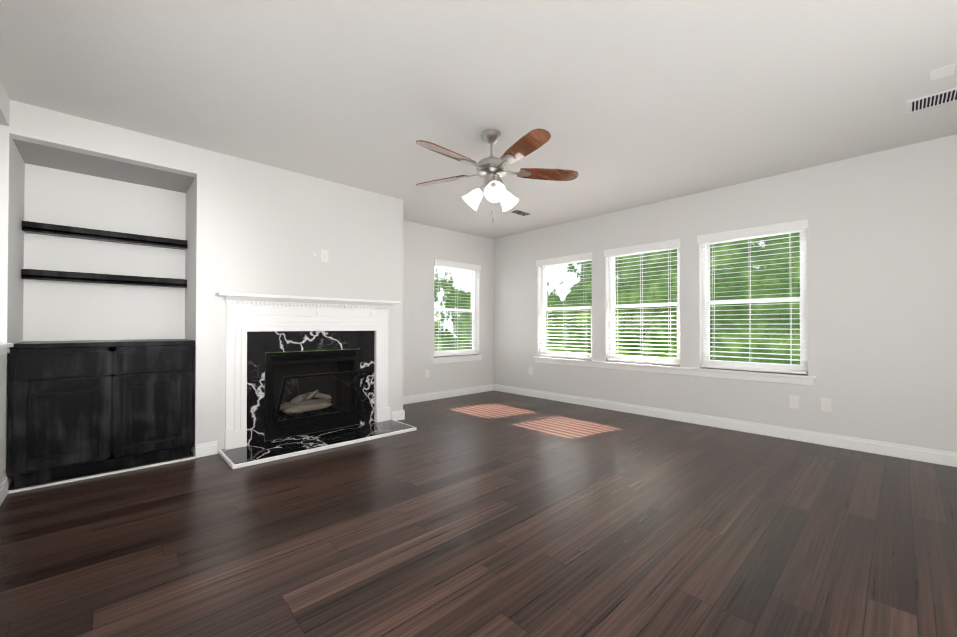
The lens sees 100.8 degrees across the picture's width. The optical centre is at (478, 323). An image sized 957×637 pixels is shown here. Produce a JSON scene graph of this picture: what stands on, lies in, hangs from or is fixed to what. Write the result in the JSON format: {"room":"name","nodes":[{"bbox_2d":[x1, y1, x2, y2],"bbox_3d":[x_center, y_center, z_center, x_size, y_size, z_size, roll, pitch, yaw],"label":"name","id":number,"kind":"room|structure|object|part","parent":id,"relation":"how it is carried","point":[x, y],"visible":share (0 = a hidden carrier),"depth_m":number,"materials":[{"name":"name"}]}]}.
{"room":"living room","nodes":[
{"label":"living room","id":0,"kind":"room"},
{"bbox_2d":[0,79,24,487],"bbox_3d":[-1.304,-0.189,0.635,0.120,2.440,6.100,0,-1,-43],"label":"wall","id":1,"kind":"structure","parent":0,"point":[12,175],"depth_m":2.46,"materials":[{"name":"paint"}]},
{"bbox_2d":[0,477,7,505],"bbox_3d":[-1.037,0.977,0.436,0.014,0.104,5.460,0,-1,-43],"label":"baseboard","id":2,"kind":"structure","parent":1,"relation":"attached to","point":[4,484],"depth_m":2.35,"materials":[{"name":"paint"}]},
{"bbox_2d":[0,348,9,354],"bbox_3d":[-1.044,0.148,0.450,0.012,0.038,5.478,0,-1,-43],"label":"trim","id":3,"kind":"structure","parent":1,"relation":"attached to","point":[4,351],"depth_m":2.33,"materials":[{"name":"paint"}]},
{"bbox_2d":[0,343,13,348],"bbox_3d":[-1.092,0.116,0.405,0.180,0.025,5.478,0,-1,-43],"label":"trim","id":4,"kind":"structure","parent":1,"relation":"on","point":[5,345],"depth_m":2.30,"materials":[{"name":"paint"}]},
{"bbox_2d":[13,139,194,192],"bbox_3d":[-2.814,-1.227,3.052,0.960,0.100,0.520,0,-1,-43],"label":"soffit","id":5,"kind":"structure","parent":0,"point":[53,157],"depth_m":2.99,"materials":[{"name":"paint"}]},
{"bbox_2d":[9,100,402,455],"bbox_3d":[-2.181,-0.162,3.661,2.970,2.440,0.760,0,-1,-43],"label":"wall","id":6,"kind":"structure","parent":0,"point":[239,225],"depth_m":3.28,"materials":[{"name":"paint"}]},
{"bbox_2d":[321,249,327,261],"bbox_3d":[-1.475,-0.645,3.796,0.072,0.116,0.014,0,-1,-43],"label":"switch","id":7,"kind":"object","parent":6,"relation":"attached to","point":[324,255],"visible":1,"depth_m":3.79,"materials":[{"name":"white plastic"}]},
{"bbox_2d":[392,410,404,419],"bbox_3d":[-1.066,1.015,4.642,0.014,0.104,0.714,0,-1,-43],"label":"baseboard","id":8,"kind":"structure","parent":6,"relation":"attached to","point":[396,415],"depth_m":4.33,"materials":[{"name":"paint"}]},
{"bbox_2d":[403,384,491,404],"bbox_3d":[-0.545,1.024,5.634,2.130,0.104,0.016,0,-1,-43],"label":"baseboard","id":9,"kind":"structure","parent":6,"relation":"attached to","point":[484,388],"depth_m":5.69,"materials":[{"name":"paint"}]},
{"bbox_2d":[403,220,493,395],"bbox_3d":[-0.627,-0.143,5.674,2.250,2.440,0.140,0,-1,-43],"label":"wall","id":10,"kind":"structure","parent":0,"point":[424,246],"depth_m":5.57,"materials":[{"name":"paint"}]},
{"bbox_2d":[425,369,428,377],"bbox_3d":[-0.711,0.703,5.486,0.072,0.116,0.008,0,-1,-43],"label":"electrical outlet","id":11,"kind":"object","parent":10,"relation":"attached to","point":[426,373],"visible":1,"depth_m":5.49,"materials":[{"name":"white plastic"}]},
{"bbox_2d":[431,265,483,363],"bbox_3d":[-0.338,-0.158,5.917,0.993,1.463,0.170,0,-1,-43],"label":"window","id":12,"kind":"structure","parent":10,"relation":"in","point":[473,300],"depth_m":6.02,"materials":[{"name":"plastic"}]},
{"bbox_3d":[-0.376,-0.206,5.957,0.739,1.228,0.028,0,-1,-43],"label":"window glass","id":13,"kind":"part","parent":12,"relation":"part of","materials":[{"name":"clear glass"}]},
{"bbox_2d":[434,265,477,356],"bbox_3d":[-0.329,-0.206,5.908,0.857,1.365,0.056,0,-1,-43],"label":"window blinds","id":14,"kind":"object","parent":12,"relation":"attached to","point":[438,321],"visible":0.71,"depth_m":5.84,"materials":[{"name":"white plastic"}]},
{"bbox_2d":[434,259,480,270],"bbox_3d":[-0.296,-0.860,5.879,0.897,0.087,0.022,0,-1,-43],"label":"valance","id":15,"kind":"object","parent":10,"relation":"attached to","point":[445,263],"visible":0.98,"depth_m":5.84,"materials":[{"name":"white wood"}]},
{"bbox_2d":[0,390,956,636],"bbox_3d":[-0.619,1.087,1.333,8.430,0.100,6.480,0,-1,-43],"label":"floor","id":16,"kind":"structure","parent":0,"point":[493,513],"depth_m":1.92,"materials":[{"name":"brown wood"}]},
{"bbox_2d":[7,339,194,487],"bbox_3d":[-2.769,0.593,2.987,0.948,0.918,0.640,0,-1,-43],"label":"base cabinet","id":17,"kind":"object","parent":16,"relation":"on","point":[76,408],"visible":0.98,"depth_m":2.71,"materials":[{"name":"black wood"}]},
{"bbox_2d":[8,456,194,493],"bbox_3d":[-2.554,1.043,2.753,0.956,0.014,0.027,0,-1,-43],"label":"baseboard strip","id":18,"kind":"object","parent":16,"relation":"on","point":[88,477],"visible":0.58,"depth_m":2.69,"materials":[{"name":"paint"}]},
{"bbox_2d":[215,292,416,468],"bbox_3d":[-1.519,0.412,3.738,1.638,1.295,0.965,0,-1,-43],"label":"fireplace","id":19,"kind":"object","parent":16,"relation":"on","point":[283,392],"visible":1,"depth_m":3.63,"materials":[{"name":"paint"}]},
{"bbox_3d":[-1.417,0.664,3.608,0.757,0.446,0.295,0,-1,-43],"label":"door frame","id":20,"kind":"part","parent":19,"relation":"part of","materials":[{"name":"black metal"}]},
{"bbox_3d":[-1.417,0.664,3.608,0.711,0.404,0.264,0,-1,-43],"label":"door glass","id":21,"kind":"part","parent":19,"relation":"part of","materials":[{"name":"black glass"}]},
{"bbox_2d":[0,0,956,238],"bbox_3d":[-0.619,-1.453,1.356,8.430,0.100,6.480,0,-1,-43],"label":"ceiling","id":22,"kind":"structure","parent":0,"point":[627,104],"depth_m":2.31,"materials":[{"name":"paint"}]},
{"bbox_2d":[416,128,578,222],"bbox_3d":[0.063,-1.064,2.862,1.226,0.650,1.277,0,-1,-43],"label":"ceiling fan","id":23,"kind":"object","parent":22,"relation":"hanging from","point":[492,171],"visible":1,"depth_m":2.83,"materials":[{"name":"brown wood"}]},
{"bbox_2d":[508,209,532,216],"bbox_3d":[0.524,-1.366,4.900,0.300,0.008,0.160,0,-1,-43],"label":"ceiling vent","id":24,"kind":"object","parent":22,"relation":"in","point":[520,212],"visible":0.98,"depth_m":4.88,"materials":[{"name":"white metal"}]},
{"bbox_2d":[906,87,956,113],"bbox_3d":[3.038,-1.390,2.253,0.200,0.008,0.820,0,-1,-43],"label":"ceiling vent","id":25,"kind":"object","parent":22,"relation":"in","point":[933,100],"visible":1,"depth_m":2.46,"materials":[{"name":"white metal"}]},
{"bbox_2d":[929,63,955,80],"bbox_3d":[2.576,-1.393,2.198,0.130,0.004,0.090,0,-1,-43],"label":"ceiling vent","id":26,"kind":"object","parent":22,"relation":"in","point":[941,72],"visible":1,"depth_m":2.19,"materials":[{"name":"white metal"}]},
{"bbox_2d":[494,134,956,452],"bbox_3d":[2.410,-0.157,4.174,0.140,2.440,6.480,0,-1,-43],"label":"wall","id":27,"kind":"structure","parent":0,"point":[882,288],"depth_m":3.42,"materials":[{"name":"paint"}]},
{"bbox_2d":[529,367,532,374],"bbox_3d":[0.765,0.703,5.818,0.008,0.116,0.072,0,-1,-43],"label":"electrical outlet","id":28,"kind":"object","parent":27,"relation":"attached to","point":[530,370],"visible":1,"depth_m":5.81,"materials":[{"name":"white plastic"}]},
{"bbox_2d":[536,252,591,266],"bbox_3d":[1.150,-0.864,5.411,0.022,0.087,0.904,0,-1,-43],"label":"valance","id":29,"kind":"object","parent":27,"relation":"attached to","point":[570,258],"visible":1,"depth_m":5.36,"materials":[{"name":"white wood"}]},
{"bbox_2d":[604,239,680,256],"bbox_3d":[1.883,-0.871,4.625,0.022,0.087,0.904,0,-1,-43],"label":"valance","id":30,"kind":"object","parent":27,"relation":"attached to","point":[673,243],"visible":0.96,"depth_m":4.58,"materials":[{"name":"white wood"}]},
{"bbox_2d":[533,229,816,385],"bbox_3d":[1.928,-0.169,4.661,0.170,1.463,3.150,0,-1,-43],"label":"window","id":31,"kind":"structure","parent":27,"relation":"in","point":[802,298],"depth_m":4.20,"materials":[{"name":"plastic"}]},
{"bbox_2d":[539,259,591,359],"bbox_3d":[1.185,-0.210,5.438,0.056,1.365,0.864,0,-1,-43],"label":"window blinds","id":32,"kind":"object","parent":31,"relation":"attached to","point":[563,321],"visible":0.75,"depth_m":5.42,"materials":[{"name":"white plastic"}]},
{"bbox_2d":[607,247,679,364],"bbox_3d":[1.919,-0.217,4.652,0.056,1.365,0.864,0,-1,-43],"label":"window blinds","id":33,"kind":"object","parent":31,"relation":"attached to","point":[640,316],"visible":0.69,"depth_m":4.63,"materials":[{"name":"white plastic"}]},
{"bbox_2d":[701,230,806,373],"bbox_3d":[2.652,-0.224,3.867,0.056,1.365,0.864,0,-1,-43],"label":"window blinds","id":34,"kind":"object","parent":31,"relation":"attached to","point":[749,348],"visible":0.9,"depth_m":3.84,"materials":[{"name":"white plastic"}]},
{"bbox_2d":[709,243,709,294],"bbox_3d":[2.391,-0.558,4.091,0.010,0.540,0.008,0,-1,-43],"label":"wand","id":35,"kind":"object","parent":34,"relation":"hanging from","point":[709,268],"visible":1,"depth_m":4.09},
{"bbox_2d":[492,384,956,466],"bbox_3d":[2.353,1.010,4.110,0.016,0.104,6.200,0,-1,-43],"label":"baseboard","id":36,"kind":"structure","parent":27,"relation":"attached to","point":[941,457],"depth_m":3.72,"materials":[{"name":"paint"}]},
{"bbox_2d":[697,219,807,243],"bbox_3d":[2.617,-0.879,3.840,0.022,0.087,0.904,0,-1,-43],"label":"valance","id":37,"kind":"object","parent":27,"relation":"attached to","point":[762,230],"visible":0.98,"depth_m":3.79,"materials":[{"name":"white wood"}]},
{"bbox_2d":[789,395,798,408],"bbox_3d":[2.857,0.713,3.579,0.008,0.116,0.072,0,-1,-43],"label":"electrical outlet","id":38,"kind":"object","parent":27,"relation":"attached to","point":[793,401],"visible":1,"depth_m":3.58,"materials":[{"name":"white plastic"}]},
{"bbox_2d":[821,398,831,411],"bbox_3d":[3.005,0.706,3.418,0.012,0.116,0.072,0,-1,-43],"label":"electrical outlet","id":39,"kind":"object","parent":27,"relation":"attached to","point":[826,404],"visible":1,"depth_m":3.42,"materials":[{"name":"white plastic"}]},
{"label":"outside","id":40,"kind":"structure","parent":0,"visible":0},
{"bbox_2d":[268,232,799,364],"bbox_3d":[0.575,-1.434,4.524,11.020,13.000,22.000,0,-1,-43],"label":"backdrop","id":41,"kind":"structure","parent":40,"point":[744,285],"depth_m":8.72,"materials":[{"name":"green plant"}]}
]}

